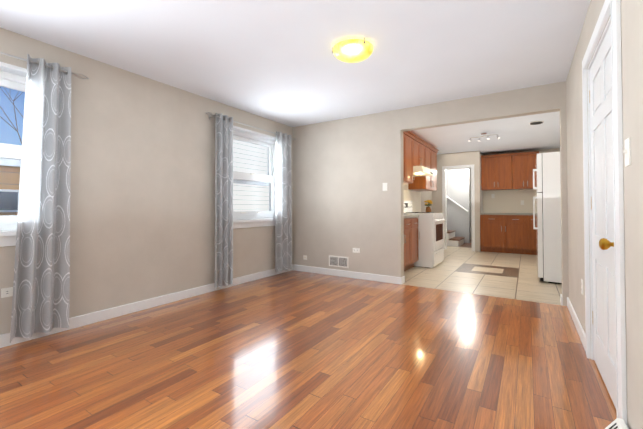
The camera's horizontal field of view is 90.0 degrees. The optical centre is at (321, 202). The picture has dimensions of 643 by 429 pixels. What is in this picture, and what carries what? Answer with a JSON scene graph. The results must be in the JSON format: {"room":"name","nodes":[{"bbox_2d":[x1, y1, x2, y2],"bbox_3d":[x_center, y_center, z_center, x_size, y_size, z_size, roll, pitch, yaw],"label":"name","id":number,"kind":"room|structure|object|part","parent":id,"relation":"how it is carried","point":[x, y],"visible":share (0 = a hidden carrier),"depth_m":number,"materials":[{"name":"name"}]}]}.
{"room":"empty living room","nodes":[
{"label":"empty living room","id":0,"kind":"room"},
{"bbox_2d":[0,28,292,334],"bbox_3d":[-2.393,-0.111,2.761,0.240,2.440,6.900,-1,-1,33],"label":"wall","id":1,"kind":"structure","parent":0,"point":[142,204],"depth_m":3.31,"materials":[{"name":"paint"}]},
{"bbox_2d":[1,287,12,297],"bbox_3d":[-2.406,0.695,2.495,0.008,0.070,0.115,-1,-1,33],"label":"outlet","id":2,"kind":"object","parent":1,"relation":"attached to","point":[6,292],"visible":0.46,"depth_m":2.47,"materials":[{"name":"white plastic"}]},
{"bbox_2d":[0,62,25,246],"bbox_3d":[-2.761,-0.374,2.134,0.260,1.415,1.600,-1,-1,33],"label":"window","id":3,"kind":"structure","parent":1,"relation":"in","point":[12,77],"depth_m":2.59,"materials":[{"name":"white"}]},
{"bbox_3d":[-2.829,-0.423,2.178,0.046,1.055,1.290,-1,-1,33],"label":"window glass","id":4,"kind":"part","parent":3,"relation":"part of","materials":[{"name":"clear glass"}]},
{"bbox_2d":[0,52,88,342],"bbox_3d":[-2.670,-0.063,1.964,0.149,2.197,2.143,-1,-1,33],"label":"curtain","id":5,"kind":"object","parent":1,"relation":"attached to","point":[41,295],"visible":1,"depth_m":2.60,"materials":[{"name":"fabric"}]},
{"bbox_3d":[-2.682,-1.114,1.989,0.120,0.060,2.143,-1,-1,33],"label":"curtain rod","id":6,"kind":"part","parent":5,"relation":"part of","materials":[{"name":"silver metal"}]},
{"bbox_2d":[0,269,291,347],"bbox_3d":[-2.285,1.059,2.672,0.016,0.098,6.660,-1,-1,33],"label":"baseboard","id":7,"kind":"structure","parent":1,"relation":"attached to","point":[91,318],"depth_m":3.26,"materials":[{"name":"white wood"}]},
{"bbox_2d":[206,112,295,287],"bbox_3d":[-0.937,-0.018,4.671,0.150,2.197,1.813,-1,-1,33],"label":"curtain","id":8,"kind":"object","parent":1,"relation":"attached to","point":[224,205],"visible":1,"depth_m":4.21,"materials":[{"name":"fabric"}]},
{"bbox_3d":[-0.950,-1.069,4.697,0.120,0.060,1.813,-1,-1,33],"label":"curtain rod","id":9,"kind":"part","parent":8,"relation":"part of","materials":[{"name":"silver metal"}]},
{"bbox_2d":[233,125,275,228],"bbox_3d":[-1.029,-0.339,4.842,0.260,1.415,1.210,-1,-1,33],"label":"window","id":10,"kind":"structure","parent":1,"relation":"in","point":[245,219],"depth_m":4.94,"materials":[{"name":"white"}]},
{"bbox_3d":[-1.097,-0.388,4.886,0.046,1.055,0.900,-1,-1,33],"label":"window glass","id":11,"kind":"part","parent":10,"relation":"part of","materials":[{"name":"clear glass"}]},
{"bbox_2d":[0,0,590,153],"bbox_3d":[1.441,-1.359,4.674,4.660,0.120,14.220,-1,-1,33],"label":"ceiling","id":12,"kind":"structure","parent":0,"point":[278,61],"depth_m":2.80,"materials":[{"name":"paint"}]},
{"bbox_2d":[332,37,372,62],"bbox_3d":[0.270,-1.278,2.759,0.350,0.107,0.356,-1,-1,33],"label":"ceiling light","id":13,"kind":"object","parent":12,"relation":"attached to","point":[353,50],"visible":0.98,"depth_m":2.67,"materials":[{"name":"yellow glass"}]},
{"bbox_2d":[468,132,499,140],"bbox_3d":[2.982,-1.208,5.910,0.528,0.143,0.134,-1,-1,33],"label":"track light","id":14,"kind":"object","parent":12,"relation":"attached to","point":[483,133],"visible":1,"depth_m":5.90,"materials":[{"name":"silver metal"}]},
{"bbox_2d":[529,121,543,124],"bbox_3d":[3.470,-1.281,5.191,0.200,0.020,0.200,-1,-1,33],"label":"ceiling vent","id":15,"kind":"object","parent":12,"relation":"in","point":[535,122],"visible":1,"depth_m":5.16,"materials":[{"name":"white plastic"}]},
{"bbox_2d":[0,239,616,428],"bbox_3d":[1.441,1.200,4.632,4.660,0.120,14.220,-1,-1,33],"label":"floor","id":16,"kind":"structure","parent":0,"point":[292,349],"depth_m":2.24,"materials":[{"name":"brown wood"}]},
{"bbox_2d":[404,219,411,270],"bbox_3d":[1.106,0.704,5.169,0.440,0.890,0.911,-1,-1,33],"label":"base cabinet","id":17,"kind":"object","parent":16,"relation":"on","point":[411,251],"depth_m":5.27,"materials":[{"name":"brown wood"}]},
{"bbox_2d":[404,215,411,218],"bbox_3d":[1.210,0.242,5.330,0.450,0.040,1.280,-1,-1,33],"label":"countertop","id":18,"kind":"structure","parent":17,"relation":"on","point":[405,216],"depth_m":5.31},
{"bbox_2d":[412,215,419,266],"bbox_3d":[1.418,0.712,5.657,0.440,0.890,0.491,-1,-1,33],"label":"base cabinet","id":19,"kind":"object","parent":16,"relation":"on","point":[415,252],"depth_m":5.60,"materials":[{"name":"brown wood"}]},
{"bbox_2d":[404,201,445,267],"bbox_3d":[1.902,0.565,6.122,0.755,1.200,0.800,-1,-1,33],"label":"stove","id":20,"kind":"object","parent":16,"relation":"on","point":[431,239],"visible":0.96,"depth_m":5.72,"materials":[{"name":"white metal"}]},
{"bbox_2d":[446,195,467,246],"bbox_3d":[3.427,0.131,9.593,1.623,2.180,1.068,-1,-1,33],"label":"stairs","id":21,"kind":"structure","parent":16,"relation":"on","point":[452,240],"depth_m":9.01,"materials":[{"name":"white wood"}]},
{"bbox_2d":[480,213,536,254],"bbox_3d":[4.480,0.725,7.660,1.195,0.930,0.651,-1,-1,33],"label":"base cabinet","id":22,"kind":"object","parent":16,"relation":"on","point":[514,233],"visible":0.92,"depth_m":7.43,"materials":[{"name":"brown wood"}]},
{"bbox_2d":[533,152,561,283],"bbox_3d":[3.597,0.221,4.705,0.841,1.840,0.760,-1,-1,33],"label":"fridge","id":23,"kind":"object","parent":16,"relation":"on","point":[548,214],"visible":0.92,"depth_m":4.52,"materials":[{"name":"white metal"}]},
{"bbox_2d":[605,418,627,428],"bbox_3d":[1.213,1.022,1.308,0.085,0.124,0.330,-1,-1,33],"label":"floor vent","id":24,"kind":"object","parent":16,"relation":"in","point":[617,423],"visible":1,"depth_m":1.41,"materials":[{"name":"white plastic"}]},
{"bbox_3d":[2.259,0.713,6.943,0.471,0.930,0.959,-1,-1,33],"label":"base cabinet","id":25,"kind":"object","parent":16,"relation":"on","visible":0},
{"bbox_2d":[424,200,432,211],"bbox_3d":[2.427,0.100,7.281,0.191,0.306,0.181,-1,-1,33],"label":"vase","id":26,"kind":"object","parent":25,"relation":"on","point":[428,208],"visible":0.94,"depth_m":7.23,"materials":[{"name":"brown"}]},
{"bbox_2d":[403,184,431,211],"bbox_3d":[1.722,-0.046,6.669,0.120,2.440,4.120,-1,-1,33],"label":"wall","id":27,"kind":"structure","parent":0,"point":[426,195],"depth_m":7.74,"materials":[{"name":"paint"}]},
{"bbox_2d":[403,131,406,182],"bbox_3d":[1.068,-0.776,5.208,0.359,0.850,0.893,-1,-1,33],"label":"upper cabinet","id":28,"kind":"object","parent":27,"relation":"attached to","point":[404,132],"depth_m":5.40,"materials":[{"name":"brown wood"}]},
{"bbox_2d":[407,131,414,182],"bbox_3d":[1.389,-0.768,5.711,0.359,0.850,0.542,-1,-1,33],"label":"upper cabinet","id":29,"kind":"object","parent":27,"relation":"attached to","point":[410,138],"depth_m":5.68,"materials":[{"name":"brown wood"}]},
{"bbox_2d":[403,190,420,211],"bbox_3d":[1.496,-0.010,6.202,0.001,0.488,3.050,-1,-1,33],"label":"backsplash","id":30,"kind":"structure","parent":27,"relation":"attached to","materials":[{"name":"beige tile"}]},
{"bbox_2d":[415,139,426,170],"bbox_3d":[1.731,-0.919,6.247,0.359,0.530,0.845,-1,-1,33],"label":"upper cabinet","id":31,"kind":"object","parent":27,"relation":"attached to","point":[419,164],"depth_m":6.13,"materials":[{"name":"brown wood"}]},
{"bbox_2d":[407,143,437,190],"bbox_3d":[2.198,-0.716,6.975,0.359,0.911,1.010,-1,-1,33],"label":"upper cabinet","id":32,"kind":"object","parent":27,"relation":"attached to","point":[424,180],"depth_m":6.70,"materials":[{"name":"brown wood"}]},
{"bbox_2d":[292,81,568,305],"bbox_3d":[1.397,-0.085,4.361,4.420,2.440,0.120,-1,-1,33],"label":"wall","id":33,"kind":"structure","parent":0,"point":[344,204],"depth_m":4.74,"materials":[{"name":"paint"}]},
{"bbox_2d":[329,255,348,267],"bbox_3d":[0.262,0.921,4.993,0.350,0.170,0.008,-1,-1,33],"label":"air vent","id":34,"kind":"object","parent":33,"relation":"in","point":[338,261],"visible":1,"depth_m":4.99,"materials":[{"name":"white plastic"}]},
{"bbox_2d":[292,264,402,284],"bbox_3d":[0.317,1.096,4.949,1.886,0.098,0.020,-1,-1,33],"label":"baseboard","id":35,"kind":"structure","parent":33,"relation":"attached to","point":[350,274],"depth_m":4.86,"materials":[{"name":"white wood"}]},
{"bbox_2d":[353,248,359,252],"bbox_3d":[0.519,0.723,4.832,0.115,0.070,0.008,-1,-1,33],"label":"outlet","id":36,"kind":"object","parent":33,"relation":"attached to","point":[356,250],"visible":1,"depth_m":4.83,"materials":[{"name":"white plastic"}]},
{"bbox_2d":[383,183,386,190],"bbox_3d":[0.905,-0.221,4.596,0.070,0.115,0.015,-1,-1,33],"label":"light switch","id":37,"kind":"object","parent":33,"relation":"attached to","point":[384,186],"visible":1,"depth_m":4.59,"materials":[{"name":"white plastic"}]},
{"bbox_2d":[432,151,480,251],"bbox_3d":[3.336,-0.022,8.153,1.240,2.440,0.120,-1,-1,33],"label":"wall","id":38,"kind":"structure","parent":0,"point":[461,158],"depth_m":7.97,"materials":[{"name":"paint"}]},
{"bbox_2d":[442,164,474,250],"bbox_3d":[3.441,0.139,8.073,0.750,2.115,0.135,-1,-1,33],"label":"door frame","id":39,"kind":"structure","parent":38,"relation":"attached to","point":[444,199],"depth_m":8.02,"materials":[{"name":"white wood"}]},
{"bbox_2d":[446,168,469,242],"bbox_3d":[3.719,0.011,10.116,1.730,2.440,0.120,-1,-1,33],"label":"wall","id":40,"kind":"structure","parent":0,"point":[458,191],"depth_m":9.75,"materials":[{"name":"grey paint"}]},
{"bbox_2d":[470,168,470,238],"bbox_3d":[4.647,0.027,11.113,2.220,2.440,0.120,-1,-1,33],"label":"wall","id":41,"kind":"structure","parent":0,"point":[470,203],"depth_m":10.81,"materials":[{"name":"white paint"}]},
{"bbox_2d":[480,152,482,212],"bbox_3d":[4.670,-0.004,9.199,0.120,2.440,3.080,-1,-1,33],"label":"wall","id":42,"kind":"structure","parent":0,"point":[481,199],"depth_m":7.96,"materials":[{"name":"white paint"}]},
{"bbox_2d":[482,148,559,190],"bbox_3d":[4.973,-0.027,7.818,1.880,2.440,0.120,-1,-1,33],"label":"wall","id":43,"kind":"structure","parent":0,"point":[549,150],"depth_m":7.68,"materials":[{"name":"paint"}]},
{"bbox_2d":[481,153,516,190],"bbox_3d":[4.360,-0.730,7.934,0.725,0.850,0.359,-1,-1,33],"label":"upper cabinet","id":44,"kind":"object","parent":43,"relation":"attached to","point":[507,180],"depth_m":7.77,"materials":[{"name":"brown wood"}]},
{"bbox_2d":[483,189,535,212],"bbox_3d":[4.937,-0.023,7.766,1.865,0.566,0.006,-1,-1,33],"label":"backsplash","id":45,"kind":"structure","parent":43,"relation":"attached to","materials":[{"name":"beige tile"}]},
{"bbox_2d":[517,151,538,190],"bbox_3d":[4.811,-0.735,7.645,0.595,0.850,0.359,-1,-1,33],"label":"upper cabinet","id":46,"kind":"object","parent":43,"relation":"attached to","point":[526,161],"depth_m":7.48,"materials":[{"name":"brown wood"}]},
{"bbox_2d":[566,0,642,428],"bbox_3d":[0.886,-0.147,0.593,0.120,2.440,6.780,-1,-1,33],"label":"wall","id":47,"kind":"structure","parent":0,"point":[632,55],"depth_m":1.40,"materials":[{"name":"paint"}]},
{"bbox_2d":[567,297,585,351],"bbox_3d":[2.289,1.063,2.907,0.030,0.098,1.335,-1,-1,33],"label":"baseboard","id":48,"kind":"structure","parent":47,"relation":"attached to","point":[582,335],"depth_m":2.74,"materials":[{"name":"white wood"}]},
{"bbox_2d":[590,24,615,407],"bbox_3d":[1.677,0.071,1.882,0.036,2.023,0.860,-1,-1,33],"label":"door","id":49,"kind":"structure","parent":47,"relation":"in","point":[604,347],"depth_m":1.91,"materials":[{"name":"white paint"}]},
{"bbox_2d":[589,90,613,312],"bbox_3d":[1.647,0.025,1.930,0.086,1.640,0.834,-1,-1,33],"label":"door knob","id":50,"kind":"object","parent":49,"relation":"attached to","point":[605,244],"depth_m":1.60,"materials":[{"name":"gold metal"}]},
{"bbox_2d":[582,0,626,424],"bbox_3d":[1.692,0.024,1.873,0.141,2.140,1.070,-1,-1,33],"label":"door frame","id":51,"kind":"structure","parent":47,"relation":"attached to","point":[612,8],"depth_m":1.51,"materials":[{"name":"white wood"}]},
{"bbox_2d":[623,138,630,166],"bbox_3d":[1.308,-0.214,1.381,0.015,0.115,0.070,-1,-1,33],"label":"light switch","id":52,"kind":"object","parent":47,"relation":"attached to","point":[627,151],"visible":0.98,"depth_m":1.37,"materials":[{"name":"white plastic"}]},
{"label":"outside","id":53,"kind":"structure","parent":0,"visible":0},
{"bbox_3d":[-17.214,3.039,16.665,39.750,0.200,70.000,-1,-1,33],"label":"snow","id":54,"kind":"object","parent":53,"visible":0},
{"bbox_2d":[0,165,19,215],"bbox_3d":[-15.287,0.527,8.351,4.600,4.550,26.600,-1,-1,33],"label":"brick house","id":55,"kind":"structure","parent":54,"relation":"on","point":[12,183],"depth_m":11.32,"materials":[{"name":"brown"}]},
{"bbox_2d":[0,88,22,143],"bbox_3d":[-10.428,-2.279,10.130,4.629,10.166,5.469,-1,-1,33],"label":"tree","id":56,"kind":"object","parent":54,"relation":"on","point":[14,111],"depth_m":10.85,"materials":[{"name":"brown plant"}]},
{"bbox_2d":[233,139,268,210],"bbox_3d":[-1.054,-0.928,12.626,3.400,7.600,11.500,-1,-1,33],"label":"house siding","id":57,"kind":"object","parent":54,"relation":"on","point":[250,191],"depth_m":8.26,"materials":[{"name":"white plastic"}]}
]}

